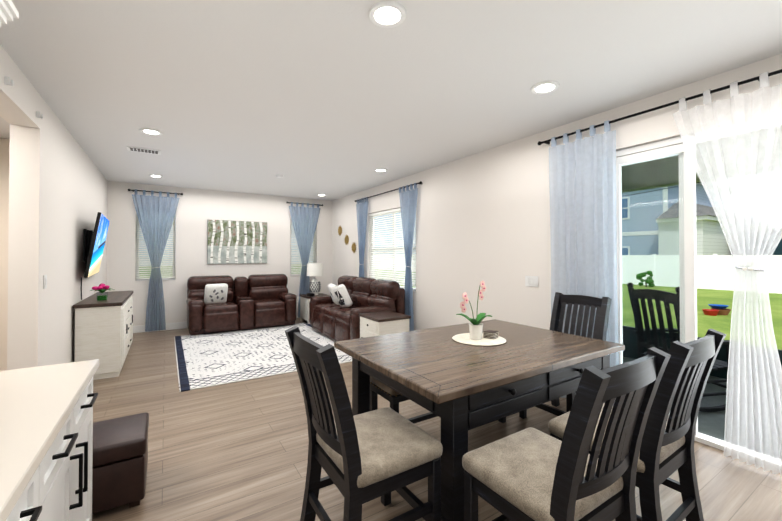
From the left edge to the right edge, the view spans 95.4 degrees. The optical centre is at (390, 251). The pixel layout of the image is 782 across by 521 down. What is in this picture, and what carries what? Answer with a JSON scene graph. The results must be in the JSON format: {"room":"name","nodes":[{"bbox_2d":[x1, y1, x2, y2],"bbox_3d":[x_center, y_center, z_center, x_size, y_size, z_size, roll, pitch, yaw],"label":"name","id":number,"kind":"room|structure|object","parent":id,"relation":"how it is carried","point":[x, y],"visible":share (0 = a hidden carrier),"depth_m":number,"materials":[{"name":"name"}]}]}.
{"room":"living room and dining room","nodes":[
{"label":"living room and dining room","id":0,"kind":"room"},
{"bbox_2d":[0,138,9,370],"bbox_3d":[-4.656,0.093,4.047,1.380,2.800,0.120,0,-1,-32],"label":"wall","id":1,"kind":"structure","parent":0,"point":[4,188],"depth_m":4.09,"materials":[{"name":"beige paint"}]},
{"bbox_2d":[0,44,107,369],"bbox_3d":[-2.123,0.067,1.502,0.180,2.800,11.570,0,-1,-32],"label":"wall","id":2,"kind":"structure","parent":0,"point":[58,190],"depth_m":3.10,"materials":[{"name":"white paint"}]},
{"bbox_2d":[4,76,13,85],"bbox_3d":[-2.519,-1.124,2.346,0.040,0.051,0.012,0,-1,-32],"label":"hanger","id":3,"kind":"object","parent":2,"relation":"attached to","point":[6,80],"depth_m":2.34,"materials":[{"name":"white plastic"}]},
{"bbox_2d":[36,111,42,118],"bbox_3d":[-2.877,-1.118,2.912,0.040,0.051,0.012,0,-1,-32],"label":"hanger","id":4,"kind":"object","parent":2,"relation":"attached to","point":[37,113],"depth_m":2.90,"materials":[{"name":"white plastic"}]},
{"bbox_2d":[43,275,46,288],"bbox_3d":[-3.038,0.264,3.128,0.012,0.120,0.075,0,-1,-32],"label":"switch plate","id":5,"kind":"object","parent":2,"relation":"attached to","point":[44,281],"visible":1,"depth_m":3.10,"materials":[{"name":"white plastic"}]},
{"bbox_2d":[80,212,109,299],"bbox_3d":[-3.982,0.059,4.839,0.234,1.088,1.399,0,-1,-32],"label":"wall-mounted tv","id":6,"kind":"object","parent":2,"relation":"attached to","point":[93,244],"visible":0.98,"depth_m":4.57,"materials":[{"name":"black"}]},
{"bbox_2d":[107,181,331,325],"bbox_3d":[-3.345,0.129,7.662,4.700,2.800,0.150,0,-1,-32],"label":"wall","id":7,"kind":"structure","parent":0,"point":[196,209],"depth_m":7.21,"materials":[{"name":"white paint"}]},
{"bbox_2d":[136,213,174,280],"bbox_3d":[-4.545,-0.144,6.888,0.634,1.384,0.150,0,-1,-32],"label":"window","id":8,"kind":"structure","parent":7,"relation":"in","point":[167,269],"depth_m":6.81,"materials":[{"name":"white"}]},
{"bbox_2d":[128,189,182,331],"bbox_3d":[-4.477,0.172,6.776,0.882,2.657,0.135,0,-1,-32],"label":"curtain","id":9,"kind":"object","parent":7,"relation":"attached to","point":[155,215],"visible":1,"depth_m":6.76,"materials":[{"name":"blue fabric"}]},
{"bbox_2d":[133,312,298,332],"bbox_3d":[-3.296,1.463,7.581,4.350,0.130,0.016,0,-1,-32],"label":"baseboard","id":10,"kind":"structure","parent":7,"relation":"attached to","point":[169,326],"depth_m":6.93,"materials":[{"name":"white"}]},
{"bbox_2d":[207,219,266,263],"bbox_3d":[-3.261,-0.202,7.608,1.190,0.910,0.038,0,-1,-32],"label":"picture","id":11,"kind":"object","parent":7,"relation":"attached to","point":[235,242],"visible":0.89,"depth_m":7.57,"materials":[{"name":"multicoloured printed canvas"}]},
{"bbox_2d":[290,217,315,275],"bbox_3d":[-2.086,-0.128,8.443,0.634,1.384,0.150,0,-1,-32],"label":"window","id":12,"kind":"structure","parent":7,"relation":"in","point":[313,258],"depth_m":8.33,"materials":[{"name":"white"}]},
{"bbox_2d":[286,202,322,316],"bbox_3d":[-2.017,0.187,8.331,0.882,2.657,0.135,0,-1,-32],"label":"curtain","id":13,"kind":"object","parent":7,"relation":"attached to","point":[304,220],"visible":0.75,"depth_m":8.30,"materials":[{"name":"blue fabric"}]},
{"bbox_2d":[0,0,781,200],"bbox_3d":[-0.900,-1.384,2.379,6.230,0.120,11.720,0,-1,-32],"label":"ceiling","id":14,"kind":"structure","parent":0,"point":[332,100],"depth_m":2.64,"materials":[{"name":"white paint"}]},
{"bbox_2d":[0,16,3,27],"bbox_3d":[-1.560,-0.430,1.101,0.331,0.986,0.516,0,-1,-32],"label":"ceiling vent","id":15,"kind":"object","parent":14,"relation":"attached to","point":[1,17],"depth_m":1.41,"materials":[{"name":"white"}]},
{"bbox_2d":[126,146,160,154],"bbox_3d":[-3.165,-1.293,4.566,0.360,0.017,0.200,0,-1,-32],"label":"ceiling vent","id":16,"kind":"object","parent":14,"relation":"in","point":[143,150],"visible":1,"depth_m":4.54,"materials":[{"name":"white plastic"}]},
{"bbox_2d":[140,128,162,135],"bbox_3d":[-2.604,-1.302,3.867,0.210,0.014,0.210,0,-1,-32],"label":"recessed light","id":17,"kind":"object","parent":14,"relation":"in","point":[151,131],"visible":1,"depth_m":3.86,"materials":[{"name":"white plastic"}]},
{"bbox_2d":[149,174,162,177],"bbox_3d":[-3.981,-1.280,6.026,0.210,0.014,0.210,0,-1,-32],"label":"recessed light","id":18,"kind":"object","parent":14,"relation":"in","point":[155,175],"visible":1,"depth_m":6.03,"materials":[{"name":"white plastic"}]},
{"bbox_2d":[374,168,386,171],"bbox_3d":[-0.160,-1.284,5.614,0.210,0.014,0.210,0,-1,-32],"label":"recessed light","id":19,"kind":"object","parent":14,"relation":"in","point":[380,170],"visible":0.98,"depth_m":5.60,"materials":[{"name":"white plastic"}]},
{"bbox_2d":[369,1,405,27],"bbox_3d":[-0.020,-1.321,1.988,0.210,0.014,0.210,0,-1,-32],"label":"recessed light","id":20,"kind":"object","parent":14,"relation":"in","point":[386,14],"visible":1,"depth_m":1.98,"materials":[{"name":"white plastic"}]},
{"bbox_2d":[531,81,558,93],"bbox_3d":[1.233,-1.312,2.851,0.210,0.014,0.210,0,-1,-32],"label":"recessed light","id":21,"kind":"object","parent":14,"relation":"in","point":[545,87],"visible":0.98,"depth_m":2.85,"materials":[{"name":"white plastic"}]},
{"bbox_2d":[92,317,781,520],"bbox_3d":[-0.900,1.526,2.350,6.230,0.100,11.720,0,-1,-32],"label":"floor","id":22,"kind":"structure","parent":0,"point":[236,451],"depth_m":2.59,"materials":[{"name":"wood"}]},
{"bbox_2d":[8,451,51,520],"bbox_3d":[-1.148,1.019,0.677,0.592,0.880,0.574,0,-1,-32],"label":"base cabinet","id":23,"kind":"object","parent":22,"relation":"on","point":[36,505],"depth_m":1.03,"materials":[{"name":"white wood"}]},
{"bbox_2d":[52,379,95,520],"bbox_3d":[-1.497,1.025,1.229,0.592,0.880,0.980,0,-1,-32],"label":"base cabinet","id":24,"kind":"object","parent":22,"relation":"on","point":[72,454],"depth_m":1.40,"materials":[{"name":"white wood"}]},
{"bbox_2d":[0,359,98,520],"bbox_3d":[-0.477,0.548,-0.361,0.612,0.039,4.790,0,-1,-32],"label":"countertop","id":25,"kind":"structure","parent":24,"relation":"on","point":[36,403],"depth_m":1.20,"materials":[{"name":"white stone"}]},
{"bbox_2d":[73,291,132,379],"bbox_3d":[-3.842,1.056,4.848,0.471,0.890,1.680,0,-1,-32],"label":"sideboard","id":26,"kind":"object","parent":22,"relation":"on","point":[104,332],"visible":0.98,"depth_m":4.19,"materials":[{"name":"white wood"}]},
{"bbox_2d":[90,283,113,299],"bbox_3d":[-3.611,0.501,4.455,0.236,0.208,0.239,0,-1,-32],"label":"flower vase","id":27,"kind":"object","parent":26,"relation":"on","point":[102,288],"visible":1,"depth_m":4.42,"materials":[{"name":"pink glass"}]},
{"bbox_2d":[92,412,148,513],"bbox_3d":[-1.856,1.275,2.031,0.770,0.395,0.430,0,-1,-32],"label":"storage ottoman","id":28,"kind":"object","parent":22,"relation":"on","point":[120,460],"visible":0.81,"depth_m":2.02,"materials":[{"name":"leather"}]},
{"bbox_2d":[186,274,296,334],"bbox_3d":[-2.994,0.998,7.192,1.970,1.026,0.955,0,-1,-32],"label":"loveseat","id":29,"kind":"object","parent":22,"relation":"on","point":[222,303],"visible":1,"depth_m":6.91,"materials":[{"name":"brown leather"}]},
{"bbox_2d":[174,323,351,391],"bbox_3d":[-2.016,1.503,5.696,2.440,0.012,3.010,0,-1,-32],"label":"rug","id":30,"kind":"object","parent":22,"relation":"on","point":[210,360],"visible":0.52,"depth_m":5.11,"materials":[{"name":"white fabric"}]},
{"bbox_2d":[300,293,326,323],"bbox_3d":[-1.657,1.240,7.789,0.530,0.580,0.550,0,-1,-32],"label":"end table","id":31,"kind":"object","parent":22,"relation":"on","point":[304,305],"visible":0.21,"depth_m":7.64,"materials":[{"name":"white wood"}]},
{"bbox_2d":[307,263,322,294],"bbox_3d":[-1.673,0.604,7.821,0.356,0.690,0.356,0,-1,-32],"label":"table lamp","id":32,"kind":"object","parent":31,"relation":"on","point":[314,269],"visible":1,"depth_m":7.72,"materials":[{"name":"white ceramic"}]},
{"bbox_2d":[309,275,404,340],"bbox_3d":[-0.693,0.990,6.378,0.950,1.026,2.070,0,-1,-32],"label":"sofa","id":33,"kind":"object","parent":22,"relation":"on","point":[341,307],"visible":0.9,"depth_m":6.06,"materials":[{"name":"brown leather"}]},
{"bbox_2d":[285,326,442,520],"bbox_3d":[-0.141,0.928,1.759,0.631,1.095,0.512,0,-1,-32],"label":"chair","id":34,"kind":"object","parent":22,"relation":"on","point":[363,458],"visible":1,"depth_m":1.63,"materials":[{"name":"black wood"}]},
{"bbox_2d":[359,311,410,337],"bbox_3d":[-0.105,1.203,5.091,0.550,0.600,0.580,0,-1,-32],"label":"end table","id":35,"kind":"object","parent":22,"relation":"on","point":[380,323],"visible":0.56,"depth_m":4.93,"materials":[{"name":"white wood"}]},
{"bbox_2d":[370,376,505,423],"bbox_3d":[0.417,1.210,2.937,1.208,0.542,0.390,0,-1,-32],"label":"bench","id":36,"kind":"object","parent":22,"relation":"on","point":[394,398],"visible":0.23,"depth_m":2.66,"materials":[{"name":"wood"}]},
{"bbox_2d":[334,319,624,520],"bbox_3d":[0.631,1.073,2.600,1.740,0.810,1.200,0,-1,-32],"label":"dining table","id":37,"kind":"object","parent":22,"relation":"on","point":[460,390],"visible":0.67,"depth_m":2.13,"materials":[{"name":"brown wood"}]},
{"bbox_2d":[452,281,505,345],"bbox_3d":[0.669,0.444,2.714,0.400,0.447,0.400,0,-1,-32],"label":"centerpiece","id":38,"kind":"object","parent":37,"relation":"on","point":[477,335],"visible":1,"depth_m":2.67,"materials":[{"name":"white ceramic"}]},
{"bbox_2d":[519,292,611,418],"bbox_3d":[1.531,0.942,3.147,0.631,1.095,0.512,0,-1,-32],"label":"chair","id":39,"kind":"object","parent":22,"relation":"on","point":[602,305],"visible":0.42,"depth_m":3.23,"materials":[{"name":"black wood"}]},
{"bbox_2d":[462,347,670,520],"bbox_3d":[0.694,0.925,1.491,0.512,1.095,0.631,0,-1,-32],"label":"chair","id":40,"kind":"object","parent":22,"relation":"on","point":[530,474],"visible":1,"depth_m":1.34,"materials":[{"name":"black wood"}]},
{"bbox_2d":[548,329,726,520],"bbox_3d":[1.237,0.928,1.834,0.512,1.095,0.631,0,-1,-34],"label":"chair","id":41,"kind":"object","parent":22,"relation":"on","point":[666,450],"visible":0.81,"depth_m":1.60,"materials":[{"name":"black wood"}]},
{"bbox_2d":[332,54,781,330],"bbox_3d":[1.710,0.091,3.925,0.150,2.800,11.570,0,-1,-32],"label":"wall","id":42,"kind":"structure","parent":0,"point":[484,216],"depth_m":4.45,"materials":[{"name":"white paint"}]},
{"bbox_2d":[338,226,341,234],"bbox_3d":[-1.202,-0.494,8.378,0.018,0.240,0.240,0,-1,-32],"label":"round mirror","id":43,"kind":"object","parent":42,"relation":"attached to","point":[339,230],"visible":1,"depth_m":8.38,"materials":[{"name":"gold mirror"}]},
{"bbox_2d":[345,235,348,244],"bbox_3d":[-1.005,-0.267,8.063,0.018,0.240,0.240,0,-1,-32],"label":"round mirror","id":44,"kind":"object","parent":42,"relation":"attached to","point":[346,240],"visible":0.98,"depth_m":8.05,"materials":[{"name":"gold mirror"}]},
{"bbox_2d":[351,243,355,251],"bbox_3d":[-0.812,-0.090,7.757,0.018,0.240,0.240,0,-1,-32],"label":"round mirror","id":45,"kind":"object","parent":42,"relation":"attached to","point":[353,247],"visible":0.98,"depth_m":7.73,"materials":[{"name":"gold mirror"}]},
{"bbox_2d":[355,181,421,330],"bbox_3d":[-0.131,0.197,6.576,0.125,2.602,2.324,0,-1,-32],"label":"window curtain","id":46,"kind":"object","parent":42,"relation":"attached to","point":[408,201],"visible":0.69,"depth_m":5.92,"materials":[{"name":"blue fabric"}]},
{"bbox_2d":[369,208,415,291],"bbox_3d":[0.019,-0.057,6.573,0.150,1.444,1.644,0,-1,-32],"label":"window","id":47,"kind":"structure","parent":42,"relation":"in","point":[378,268],"depth_m":6.61,"materials":[{"name":"white"}]},
{"bbox_2d":[525,276,537,286],"bbox_3d":[1.574,0.332,3.985,0.012,0.120,0.165,0,-1,-32],"label":"switch plate","id":48,"kind":"object","parent":42,"relation":"attached to","point":[531,281],"visible":1,"depth_m":3.98,"materials":[{"name":"white plastic"}]},
{"bbox_2d":[537,69,781,475],"bbox_3d":[2.499,0.128,2.401,0.143,2.657,3.394,0,-1,-32],"label":"door curtain","id":49,"kind":"object","parent":42,"relation":"attached to","point":[733,145],"visible":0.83,"depth_m":2.52,"materials":[{"name":"white fabric"}]},
{"bbox_2d":[621,156,700,192],"bbox_3d":[3.606,-1.191,3.203,2.270,0.550,10.000,0,-1,-32],"label":"roof","id":50,"kind":"structure","parent":42,"relation":"attached to","point":[658,163],"depth_m":4.90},
{"bbox_2d":[625,182,700,195],"bbox_3d":[4.321,-0.818,3.651,0.060,0.114,9.601,0,-1,-32],"label":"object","id":51,"kind":"object","parent":50,"relation":"hanging from","point":[656,190],"depth_m":4.81,"materials":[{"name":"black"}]},
{"bbox_2d":[616,136,723,450],"bbox_3d":[2.730,0.268,2.338,0.100,2.416,2.592,0,-1,-32],"label":"sliding glass door","id":52,"kind":"structure","parent":42,"relation":"in","point":[659,150],"depth_m":2.95,"materials":[{"name":"white"}]},
{"label":"outside","id":53,"kind":"structure","parent":0,"visible":0},
{"bbox_2d":[139,266,781,349],"bbox_3d":[10.574,1.795,18.228,102.600,0.120,100.000,0,-1,-32],"label":"ground","id":54,"kind":"structure","parent":53,"point":[719,323],"depth_m":10.18,"materials":[{"name":"green plant"}]},
{"bbox_2d":[375,254,781,293],"bbox_3d":[9.953,0.901,14.851,9.430,1.640,75.060,0,-1,-32],"label":"fence","id":55,"kind":"object","parent":54,"relation":"on","point":[716,272],"visible":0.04,"depth_m":16.41,"materials":[{"name":"white plastic"}]},
{"bbox_2d":[636,271,654,286],"bbox_3d":[12.461,1.391,17.431,0.455,0.952,0.795,0,-1,-32],"label":"shrub","id":56,"kind":"object","parent":54,"relation":"on","point":[649,280],"depth_m":17.27,"materials":[{"name":"green plant"}]},
{"bbox_2d":[623,356,726,440],"bbox_3d":[3.501,1.543,3.109,2.020,0.080,10.000,0,-1,-32],"label":"patio slab","id":57,"kind":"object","parent":54,"relation":"on","point":[711,424],"depth_m":3.29,"materials":[{"name":"concrete"}]},
{"bbox_2d":[627,283,729,411],"bbox_3d":[3.005,0.916,3.631,0.890,1.175,0.650,0,-1,-10],"label":"rocking chair","id":58,"kind":"object","parent":57,"relation":"on","point":[718,364],"visible":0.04,"depth_m":3.53,"materials":[{"name":"black wood"}]},
{"bbox_2d":[623,326,781,378],"bbox_3d":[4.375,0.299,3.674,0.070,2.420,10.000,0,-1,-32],"label":"kickplate","id":59,"kind":"object","parent":57,"relation":"on","point":[721,356],"depth_m":4.86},
{"bbox_2d":[622,183,731,254],"bbox_3d":[17.523,-2.673,31.422,14.000,9.120,20.400,0,-1,-32],"label":"house","id":60,"kind":"structure","parent":54,"relation":"on","point":[710,238],"depth_m":22.27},
{"bbox_2d":[702,304,730,315],"bbox_3d":[8.509,1.528,9.287,0.730,0.235,0.490,0,-1,-32],"label":"pots","id":61,"kind":"object","parent":54,"relation":"on","point":[716,309],"visible":1,"depth_m":9.22,"materials":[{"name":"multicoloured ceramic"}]},
{"bbox_2d":[773,239,781,254],"bbox_3d":[26.401,0.208,17.071,5.100,3.070,13.200,0,-1,-32],"label":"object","id":62,"kind":"object","parent":54,"relation":"on","point":[778,250],"depth_m":19.89,"materials":[{"name":"blue"}]}
]}

